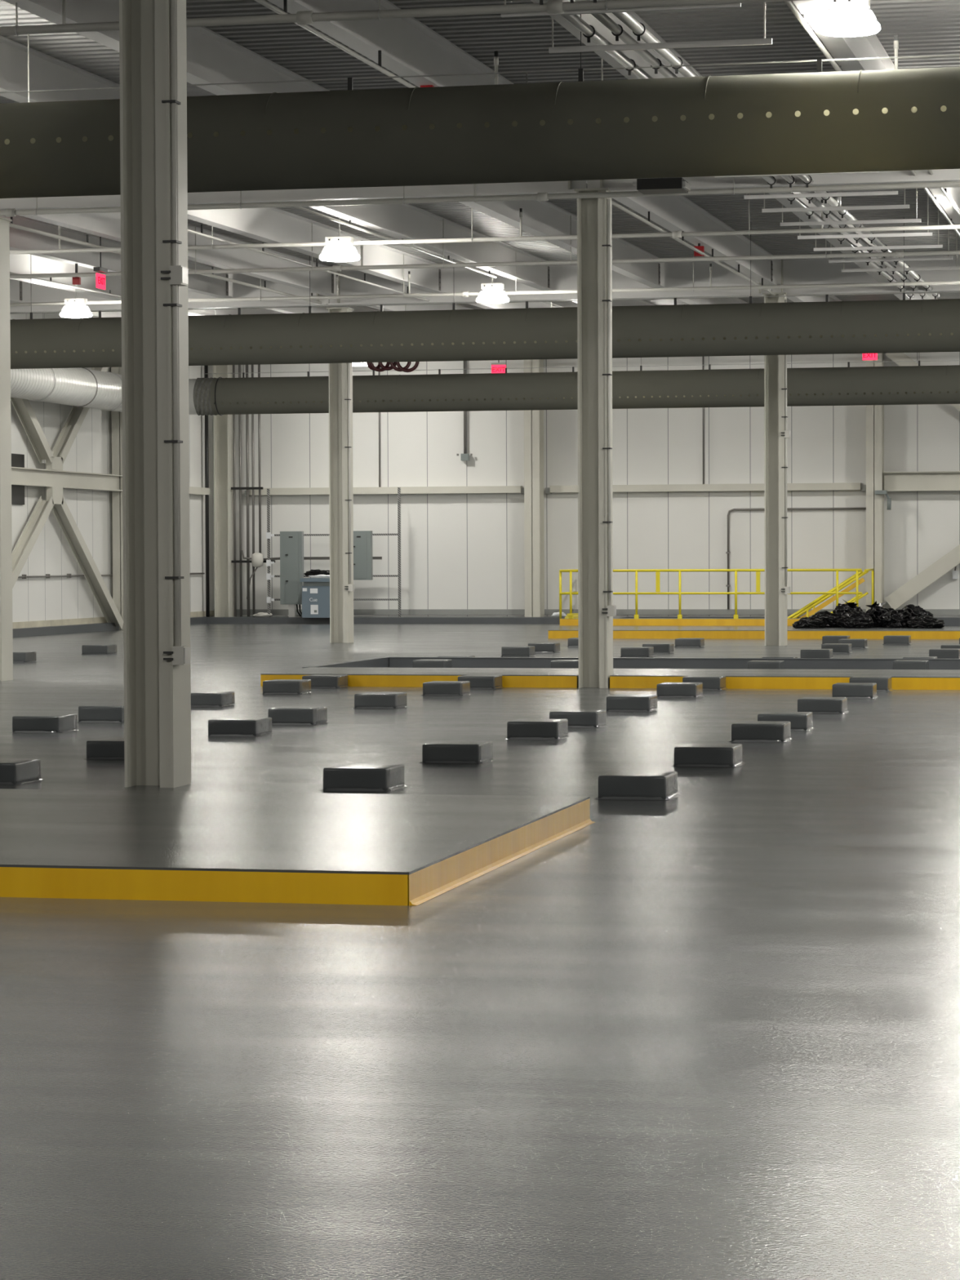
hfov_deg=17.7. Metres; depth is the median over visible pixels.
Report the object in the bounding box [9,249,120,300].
roof beam
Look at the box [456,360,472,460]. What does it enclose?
wall box
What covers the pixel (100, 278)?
exit sign
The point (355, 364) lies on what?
lamp
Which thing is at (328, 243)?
bulb
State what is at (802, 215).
roof beam
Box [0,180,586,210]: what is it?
girder
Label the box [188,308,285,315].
roof beam
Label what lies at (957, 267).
hanger
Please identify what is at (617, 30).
conduit
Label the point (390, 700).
concrete block
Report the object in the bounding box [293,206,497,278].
conduit
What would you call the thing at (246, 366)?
conduit
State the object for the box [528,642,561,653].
concrete block
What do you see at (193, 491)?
beam
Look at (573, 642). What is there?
concrete block
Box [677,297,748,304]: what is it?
roof beam
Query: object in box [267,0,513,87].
roof beam
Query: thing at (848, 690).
concrete block
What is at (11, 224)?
conduit
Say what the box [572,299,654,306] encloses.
roof beam
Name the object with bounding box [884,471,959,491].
beam
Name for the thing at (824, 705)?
concrete block
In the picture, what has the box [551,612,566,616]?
scrap
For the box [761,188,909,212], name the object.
hanger
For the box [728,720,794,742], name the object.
concrete block
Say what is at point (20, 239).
roof beam
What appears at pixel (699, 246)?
alarm box
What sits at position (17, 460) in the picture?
louver
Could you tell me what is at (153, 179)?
steel column
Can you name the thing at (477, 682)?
concrete block
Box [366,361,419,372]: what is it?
hose reel
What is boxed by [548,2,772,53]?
hanger
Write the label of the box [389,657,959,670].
raised platform
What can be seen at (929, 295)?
roof beam
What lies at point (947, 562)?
brace
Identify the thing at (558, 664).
concrete block
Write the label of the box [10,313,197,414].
spiral duct
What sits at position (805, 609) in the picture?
stair
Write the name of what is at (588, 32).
conduit
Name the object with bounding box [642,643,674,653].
concrete block
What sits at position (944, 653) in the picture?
concrete block
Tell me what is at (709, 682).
concrete block
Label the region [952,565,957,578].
wall socket
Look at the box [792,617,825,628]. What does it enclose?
plastic bag
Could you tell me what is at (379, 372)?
conduit
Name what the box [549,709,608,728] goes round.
concrete block
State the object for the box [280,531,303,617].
tall cabinet
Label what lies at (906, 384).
duct
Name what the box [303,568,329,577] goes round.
plastic bundle
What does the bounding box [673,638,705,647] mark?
concrete block
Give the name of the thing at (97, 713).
concrete block
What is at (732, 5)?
hanger
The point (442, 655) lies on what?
concrete block
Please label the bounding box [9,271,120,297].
conduit
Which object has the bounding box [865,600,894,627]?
plastic bag
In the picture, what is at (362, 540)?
upper cabinet
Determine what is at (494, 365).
exit sign
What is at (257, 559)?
globe
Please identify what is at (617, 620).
pad
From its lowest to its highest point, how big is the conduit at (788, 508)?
2.440 m
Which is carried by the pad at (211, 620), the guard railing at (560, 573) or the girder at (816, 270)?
the guard railing at (560, 573)
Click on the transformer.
(315, 591)
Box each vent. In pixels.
[303,582,329,586]
[632,177,690,194]
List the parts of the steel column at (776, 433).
cap plate, edge plate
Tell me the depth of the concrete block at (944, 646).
50.03 m
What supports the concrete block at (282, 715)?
on the floor
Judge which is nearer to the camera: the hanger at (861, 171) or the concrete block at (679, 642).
the hanger at (861, 171)
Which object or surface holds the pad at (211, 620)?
on the floor
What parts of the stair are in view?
handrail, handrail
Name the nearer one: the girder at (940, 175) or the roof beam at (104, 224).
the girder at (940, 175)
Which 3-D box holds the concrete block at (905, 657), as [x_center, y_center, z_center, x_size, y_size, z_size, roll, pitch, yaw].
[6.299,0.320,44.084,0.526,0.158,0.581,0,2,13]
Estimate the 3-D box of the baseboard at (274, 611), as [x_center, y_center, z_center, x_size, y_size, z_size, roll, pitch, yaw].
[13.312,-0.662,73.048,41.000,0.140,0.030,0,2,13]
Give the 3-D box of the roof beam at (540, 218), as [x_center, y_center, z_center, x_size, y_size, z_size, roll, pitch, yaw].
[1.309,-6.259,47.036,0.200,0.722,17.796,0,2,13]
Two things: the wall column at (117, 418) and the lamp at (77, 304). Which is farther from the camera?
the wall column at (117, 418)
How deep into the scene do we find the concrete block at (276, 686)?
36.30 m
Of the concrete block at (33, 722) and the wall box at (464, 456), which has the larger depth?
the wall box at (464, 456)
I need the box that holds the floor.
[0,623,959,1279]
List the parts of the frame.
post, rail, rail, rail, post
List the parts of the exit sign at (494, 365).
sign panel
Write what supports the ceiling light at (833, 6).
in the lamp at (845, 18)
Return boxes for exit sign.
[93,236,107,289]
[491,360,506,373]
[862,353,877,359]
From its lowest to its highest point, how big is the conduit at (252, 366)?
6.740 m
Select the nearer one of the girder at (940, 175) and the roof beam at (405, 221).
the girder at (940, 175)
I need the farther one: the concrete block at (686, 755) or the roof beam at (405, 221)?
the roof beam at (405, 221)
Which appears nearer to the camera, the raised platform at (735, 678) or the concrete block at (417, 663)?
the raised platform at (735, 678)
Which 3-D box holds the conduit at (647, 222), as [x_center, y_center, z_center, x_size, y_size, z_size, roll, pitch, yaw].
[3.390,-5.908,46.689,0.047,0.381,17.301,0,2,13]
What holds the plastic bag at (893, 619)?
on the floor
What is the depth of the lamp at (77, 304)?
53.65 m
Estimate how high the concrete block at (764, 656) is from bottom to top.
0.160 m
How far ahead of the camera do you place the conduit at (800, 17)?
26.97 m
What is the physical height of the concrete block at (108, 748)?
0.150 m
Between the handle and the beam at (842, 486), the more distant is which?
the beam at (842, 486)
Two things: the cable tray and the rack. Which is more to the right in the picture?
the cable tray
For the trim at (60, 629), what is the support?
attached to the wall at (39, 598)
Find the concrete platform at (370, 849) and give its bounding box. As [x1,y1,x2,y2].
[0,788,595,906]
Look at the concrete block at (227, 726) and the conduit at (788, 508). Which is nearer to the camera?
the concrete block at (227, 726)
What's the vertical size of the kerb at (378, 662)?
0.155 m
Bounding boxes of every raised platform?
[260,666,959,689]
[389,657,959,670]
[548,630,959,639]
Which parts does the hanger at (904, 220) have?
hanger rod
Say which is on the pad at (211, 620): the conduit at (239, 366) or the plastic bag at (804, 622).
the conduit at (239, 366)
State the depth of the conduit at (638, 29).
27.74 m
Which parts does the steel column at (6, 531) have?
cap plate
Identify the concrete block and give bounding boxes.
[0,758,44,785]
[9,713,79,733]
[13,651,37,662]
[76,703,124,723]
[80,644,118,654]
[84,737,124,759]
[191,691,236,706]
[205,716,274,737]
[262,679,313,694]
[267,706,328,725]
[302,674,349,688]
[320,763,408,791]
[352,692,408,709]
[413,659,451,667]
[420,740,496,764]
[421,680,471,696]
[437,655,475,657]
[457,675,503,688]
[501,645,536,657]
[505,718,570,739]
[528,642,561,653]
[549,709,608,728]
[551,659,578,668]
[567,637,578,646]
[594,770,681,799]
[606,694,659,711]
[620,646,654,657]
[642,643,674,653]
[656,682,705,697]
[670,743,745,767]
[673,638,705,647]
[682,675,728,690]
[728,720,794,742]
[747,660,784,669]
[757,711,815,731]
[762,656,797,657]
[797,697,849,714]
[800,648,833,657]
[820,635,849,644]
[821,643,853,653]
[831,682,879,698]
[838,639,868,648]
[848,675,893,691]
[881,635,911,644]
[893,659,928,669]
[902,656,937,658]
[928,648,959,658]
[940,644,959,648]
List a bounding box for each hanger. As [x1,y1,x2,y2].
[501,0,741,17]
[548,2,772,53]
[715,171,879,177]
[743,189,897,199]
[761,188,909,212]
[780,188,921,226]
[797,187,932,239]
[813,201,942,251]
[828,215,952,262]
[841,232,959,272]
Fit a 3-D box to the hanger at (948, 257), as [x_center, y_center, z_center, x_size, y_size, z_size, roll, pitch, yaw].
[6.253,-6.155,46.915,1.870,0.765,0.040,0,2,13]
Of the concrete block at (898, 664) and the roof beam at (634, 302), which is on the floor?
the concrete block at (898, 664)
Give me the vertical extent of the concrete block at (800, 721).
0.154 m
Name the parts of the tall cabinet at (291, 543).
door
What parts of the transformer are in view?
lid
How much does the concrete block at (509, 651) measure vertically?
0.162 m
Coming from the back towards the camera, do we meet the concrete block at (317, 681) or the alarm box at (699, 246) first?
the alarm box at (699, 246)
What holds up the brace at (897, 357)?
attached to the beam at (922, 481)
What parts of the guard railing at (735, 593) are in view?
post, post, splice panel, post, rail, rail, post, splice panel, post, post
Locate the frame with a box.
[266,487,400,617]
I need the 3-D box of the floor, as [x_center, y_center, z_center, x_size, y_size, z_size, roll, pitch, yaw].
[3.724,0.909,30.045,41.000,0.250,88.200,0,2,13]
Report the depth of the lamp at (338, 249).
42.36 m
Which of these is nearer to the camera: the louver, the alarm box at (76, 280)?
the alarm box at (76, 280)
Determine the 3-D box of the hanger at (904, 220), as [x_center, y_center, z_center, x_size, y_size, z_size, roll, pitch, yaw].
[4.926,-5.915,40.965,1.870,0.765,0.040,0,2,13]
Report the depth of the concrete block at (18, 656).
47.85 m
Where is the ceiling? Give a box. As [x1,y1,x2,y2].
[0,0,959,310]
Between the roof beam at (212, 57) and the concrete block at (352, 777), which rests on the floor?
the concrete block at (352, 777)
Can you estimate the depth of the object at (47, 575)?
66.43 m
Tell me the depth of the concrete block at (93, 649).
51.83 m
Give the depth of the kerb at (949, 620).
70.58 m
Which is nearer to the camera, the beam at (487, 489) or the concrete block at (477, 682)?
the concrete block at (477, 682)
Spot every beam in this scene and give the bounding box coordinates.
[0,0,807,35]
[0,35,119,102]
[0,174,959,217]
[0,215,232,297]
[2,0,328,95]
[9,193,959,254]
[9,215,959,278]
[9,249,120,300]
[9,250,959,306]
[9,279,26,302]
[11,456,122,504]
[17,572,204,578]
[20,212,336,295]
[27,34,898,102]
[90,311,189,317]
[187,207,445,293]
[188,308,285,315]
[189,486,209,494]
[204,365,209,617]
[244,485,524,496]
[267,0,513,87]
[267,298,380,313]
[309,203,554,290]
[367,303,472,311]
[458,200,663,288]
[469,302,564,309]
[545,482,866,493]
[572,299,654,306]
[586,180,777,285]
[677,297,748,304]
[768,191,889,282]
[786,295,841,302]
[792,0,894,71]
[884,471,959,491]
[893,293,937,300]
[928,186,959,231]
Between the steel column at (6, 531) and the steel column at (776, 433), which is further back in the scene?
the steel column at (776, 433)
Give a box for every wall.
[9,312,213,622]
[212,351,959,616]
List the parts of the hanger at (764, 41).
hanger rod, hanger rod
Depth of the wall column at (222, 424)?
76.71 m
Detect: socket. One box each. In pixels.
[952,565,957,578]
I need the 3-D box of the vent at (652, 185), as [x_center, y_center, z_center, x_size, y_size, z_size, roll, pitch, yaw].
[2.171,-5.478,36.826,0.635,0.230,0.500,0,2,13]
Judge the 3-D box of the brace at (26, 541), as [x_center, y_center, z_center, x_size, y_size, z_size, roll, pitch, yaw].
[-9.582,-1.528,63.410,0.260,2.929,3.978,0,2,13]
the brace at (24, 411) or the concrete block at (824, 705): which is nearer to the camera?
the concrete block at (824, 705)
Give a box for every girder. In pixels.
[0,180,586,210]
[9,272,330,313]
[327,260,772,306]
[587,168,959,191]
[771,254,959,295]
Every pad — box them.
[206,616,565,623]
[560,616,811,625]
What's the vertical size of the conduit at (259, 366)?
5.200 m
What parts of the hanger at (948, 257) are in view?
hanger rod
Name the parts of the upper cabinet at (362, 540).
door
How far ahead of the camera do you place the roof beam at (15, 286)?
58.08 m
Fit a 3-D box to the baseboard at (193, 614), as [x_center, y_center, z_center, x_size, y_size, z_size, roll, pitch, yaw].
[-13.662,0.187,46.200,0.030,0.130,64.200,0,2,13]
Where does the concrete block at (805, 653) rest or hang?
on the floor
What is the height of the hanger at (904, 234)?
0.765 m
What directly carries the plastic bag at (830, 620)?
on the floor
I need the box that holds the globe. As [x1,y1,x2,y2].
[240,550,279,599]
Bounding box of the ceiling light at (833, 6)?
[831,4,867,9]
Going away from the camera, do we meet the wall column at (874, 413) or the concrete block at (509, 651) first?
the concrete block at (509, 651)
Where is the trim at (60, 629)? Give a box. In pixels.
[12,616,206,637]
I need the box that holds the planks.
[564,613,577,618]
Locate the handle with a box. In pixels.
[875,490,891,510]
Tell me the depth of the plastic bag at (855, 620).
68.46 m
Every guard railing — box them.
[559,568,577,618]
[560,568,862,618]
[864,568,873,604]
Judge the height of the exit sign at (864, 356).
1.160 m
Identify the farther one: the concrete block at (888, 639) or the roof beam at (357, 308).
the roof beam at (357, 308)
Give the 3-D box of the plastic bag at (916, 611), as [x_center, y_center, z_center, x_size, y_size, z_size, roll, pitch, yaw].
[9.749,-0.548,69.262,0.854,0.516,0.565,1,2,35]
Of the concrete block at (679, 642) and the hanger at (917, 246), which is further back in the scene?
the concrete block at (679, 642)
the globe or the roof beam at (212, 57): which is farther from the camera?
the globe
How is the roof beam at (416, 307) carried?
attached to the ceiling
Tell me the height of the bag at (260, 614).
0.110 m
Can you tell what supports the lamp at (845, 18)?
hanging from the ceiling
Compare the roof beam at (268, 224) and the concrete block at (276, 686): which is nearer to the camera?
the concrete block at (276, 686)
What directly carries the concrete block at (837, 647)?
on the floor
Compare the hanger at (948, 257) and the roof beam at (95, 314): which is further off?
the roof beam at (95, 314)
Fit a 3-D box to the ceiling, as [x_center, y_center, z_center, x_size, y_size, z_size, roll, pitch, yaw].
[3.672,-5.889,29.751,41.000,1.172,87.970,0,2,13]
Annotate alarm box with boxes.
[72,263,80,284]
[420,84,434,87]
[693,243,704,256]
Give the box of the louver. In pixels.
[11,453,24,504]
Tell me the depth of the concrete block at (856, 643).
53.53 m
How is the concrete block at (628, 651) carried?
on the floor
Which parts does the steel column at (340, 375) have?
cap plate, edge plate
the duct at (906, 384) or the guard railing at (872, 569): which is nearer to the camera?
the duct at (906, 384)
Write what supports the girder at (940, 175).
on the steel column at (597, 611)
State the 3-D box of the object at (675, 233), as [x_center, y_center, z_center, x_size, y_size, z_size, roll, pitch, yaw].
[6.330,-5.928,41.677,40.800,0.771,0.093,0,2,13]
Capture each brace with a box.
[10,397,53,463]
[12,496,53,588]
[52,367,108,463]
[52,497,123,629]
[884,352,959,410]
[884,544,959,609]
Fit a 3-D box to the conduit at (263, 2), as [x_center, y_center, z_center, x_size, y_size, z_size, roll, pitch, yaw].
[-1.834,-4.961,23.077,0.040,0.377,16.500,0,2,13]
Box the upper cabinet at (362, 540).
[353,530,373,579]
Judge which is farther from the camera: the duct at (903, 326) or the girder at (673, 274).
the girder at (673, 274)
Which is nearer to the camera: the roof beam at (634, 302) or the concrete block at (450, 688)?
the concrete block at (450, 688)
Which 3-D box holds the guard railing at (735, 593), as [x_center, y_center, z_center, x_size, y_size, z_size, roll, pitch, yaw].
[5.355,-1.076,71.956,7.100,1.160,0.100,0,2,13]
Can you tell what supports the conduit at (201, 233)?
attached to the roof beam at (268, 224)
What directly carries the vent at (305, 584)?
attached to the transformer
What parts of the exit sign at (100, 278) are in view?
stem, sign panel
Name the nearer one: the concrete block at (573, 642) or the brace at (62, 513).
the concrete block at (573, 642)
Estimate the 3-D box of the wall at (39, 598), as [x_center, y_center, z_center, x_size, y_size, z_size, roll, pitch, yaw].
[-16.373,-2.954,34.419,0.150,7.800,88.200,0,2,13]
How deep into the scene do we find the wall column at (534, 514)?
75.03 m
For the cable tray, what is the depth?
28.28 m
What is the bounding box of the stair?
[786,570,868,618]
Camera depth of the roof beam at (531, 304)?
63.21 m
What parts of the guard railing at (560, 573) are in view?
post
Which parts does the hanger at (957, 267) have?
hanger rod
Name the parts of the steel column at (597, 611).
cap plate, edge plate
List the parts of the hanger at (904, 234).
hanger rod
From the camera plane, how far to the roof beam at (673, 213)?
46.84 m
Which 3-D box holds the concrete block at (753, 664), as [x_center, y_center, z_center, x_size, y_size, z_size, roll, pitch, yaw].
[3.983,0.365,42.891,0.526,0.150,0.581,0,2,12]
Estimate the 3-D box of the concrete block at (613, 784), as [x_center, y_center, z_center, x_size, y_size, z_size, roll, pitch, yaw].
[1.057,0.969,20.570,0.526,0.157,0.581,0,2,13]
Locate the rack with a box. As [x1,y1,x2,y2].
[231,487,275,562]
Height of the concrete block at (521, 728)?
0.159 m
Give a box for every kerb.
[302,657,389,668]
[933,614,959,626]
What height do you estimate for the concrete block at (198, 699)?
0.152 m
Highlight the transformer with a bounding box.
[300,577,329,617]
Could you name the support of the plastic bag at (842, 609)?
on the floor
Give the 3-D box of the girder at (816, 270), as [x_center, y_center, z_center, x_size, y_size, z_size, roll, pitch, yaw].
[9.274,-6.524,54.533,8.230,0.660,0.280,0,2,13]
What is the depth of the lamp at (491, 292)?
52.01 m
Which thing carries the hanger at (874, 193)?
hanging from the ceiling
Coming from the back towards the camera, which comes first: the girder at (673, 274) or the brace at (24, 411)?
the brace at (24, 411)
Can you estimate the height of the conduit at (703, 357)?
3.540 m
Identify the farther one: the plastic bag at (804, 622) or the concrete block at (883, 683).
the plastic bag at (804, 622)
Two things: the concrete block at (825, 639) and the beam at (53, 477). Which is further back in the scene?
the beam at (53, 477)
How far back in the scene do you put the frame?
75.89 m
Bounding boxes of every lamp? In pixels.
[59,284,92,318]
[319,217,359,262]
[352,362,367,366]
[475,272,509,303]
[817,0,880,36]
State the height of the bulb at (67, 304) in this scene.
0.040 m
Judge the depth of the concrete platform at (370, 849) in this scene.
15.77 m
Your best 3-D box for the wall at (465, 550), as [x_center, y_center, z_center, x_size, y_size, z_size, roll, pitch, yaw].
[13.318,-4.103,73.044,41.300,7.800,0.150,0,2,13]
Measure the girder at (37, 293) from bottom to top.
0.660 m
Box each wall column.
[111,367,123,630]
[213,364,234,617]
[524,359,544,617]
[866,353,884,611]
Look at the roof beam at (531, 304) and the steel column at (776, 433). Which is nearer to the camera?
the steel column at (776, 433)
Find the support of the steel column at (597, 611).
on the floor
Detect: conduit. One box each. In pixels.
[8,217,321,304]
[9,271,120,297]
[187,224,429,301]
[232,364,236,616]
[238,364,242,616]
[245,364,249,616]
[251,364,254,614]
[253,0,416,88]
[257,364,261,553]
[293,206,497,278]
[377,362,380,487]
[539,0,915,299]
[570,0,926,298]
[593,0,939,298]
[611,200,775,295]
[702,356,704,484]
[725,507,866,608]
[784,0,959,237]
[928,169,959,216]
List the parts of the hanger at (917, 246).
hanger rod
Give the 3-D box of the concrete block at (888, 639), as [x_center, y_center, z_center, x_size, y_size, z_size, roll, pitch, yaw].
[7.584,0.000,55.967,0.526,0.155,0.581,0,2,12]
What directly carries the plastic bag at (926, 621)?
on the floor
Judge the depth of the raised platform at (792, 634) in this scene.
60.05 m
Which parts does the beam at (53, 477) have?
gusset plate, gusset plate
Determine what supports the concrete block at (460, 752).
on the floor
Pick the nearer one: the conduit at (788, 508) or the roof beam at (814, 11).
the roof beam at (814, 11)
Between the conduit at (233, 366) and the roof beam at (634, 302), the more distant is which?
the conduit at (233, 366)
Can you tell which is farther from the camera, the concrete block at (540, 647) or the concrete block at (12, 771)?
the concrete block at (540, 647)
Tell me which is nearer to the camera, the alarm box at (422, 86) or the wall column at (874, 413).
the alarm box at (422, 86)
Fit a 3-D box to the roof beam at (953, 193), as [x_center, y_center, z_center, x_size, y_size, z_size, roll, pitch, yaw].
[7.275,-6.247,45.706,0.200,0.722,17.796,0,2,13]
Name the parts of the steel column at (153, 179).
edge plate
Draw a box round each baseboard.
[12,610,214,628]
[213,608,959,614]
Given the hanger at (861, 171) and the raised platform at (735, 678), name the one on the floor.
the raised platform at (735, 678)
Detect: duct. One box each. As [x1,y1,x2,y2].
[0,13,959,198]
[9,217,959,368]
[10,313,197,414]
[193,357,959,415]
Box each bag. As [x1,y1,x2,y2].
[252,612,272,617]
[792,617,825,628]
[811,610,843,627]
[832,599,862,615]
[836,610,874,628]
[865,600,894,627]
[881,609,911,627]
[897,604,933,618]
[906,615,945,628]
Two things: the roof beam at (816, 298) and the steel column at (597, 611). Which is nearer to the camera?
the steel column at (597, 611)
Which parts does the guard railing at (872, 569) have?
post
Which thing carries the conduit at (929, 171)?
attached to the roof beam at (953, 193)
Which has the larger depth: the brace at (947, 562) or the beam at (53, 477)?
the brace at (947, 562)
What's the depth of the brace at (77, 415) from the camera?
66.55 m
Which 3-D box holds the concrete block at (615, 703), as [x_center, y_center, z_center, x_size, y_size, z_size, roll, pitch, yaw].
[1.586,0.658,32.126,0.526,0.158,0.581,0,2,13]
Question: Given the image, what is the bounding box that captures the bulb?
[483,288,502,290]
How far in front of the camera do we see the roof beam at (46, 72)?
30.86 m
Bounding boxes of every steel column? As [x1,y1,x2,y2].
[0,216,13,680]
[119,0,191,787]
[326,306,354,643]
[573,187,616,688]
[762,292,790,645]
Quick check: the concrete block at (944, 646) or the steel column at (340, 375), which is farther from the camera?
the steel column at (340, 375)
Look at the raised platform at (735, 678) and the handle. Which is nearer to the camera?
the raised platform at (735, 678)
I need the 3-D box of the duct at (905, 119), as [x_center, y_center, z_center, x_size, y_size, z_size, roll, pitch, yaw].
[3.334,-4.764,25.261,39.100,1.823,0.824,0,2,13]
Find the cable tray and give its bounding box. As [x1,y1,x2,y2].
[530,0,702,79]

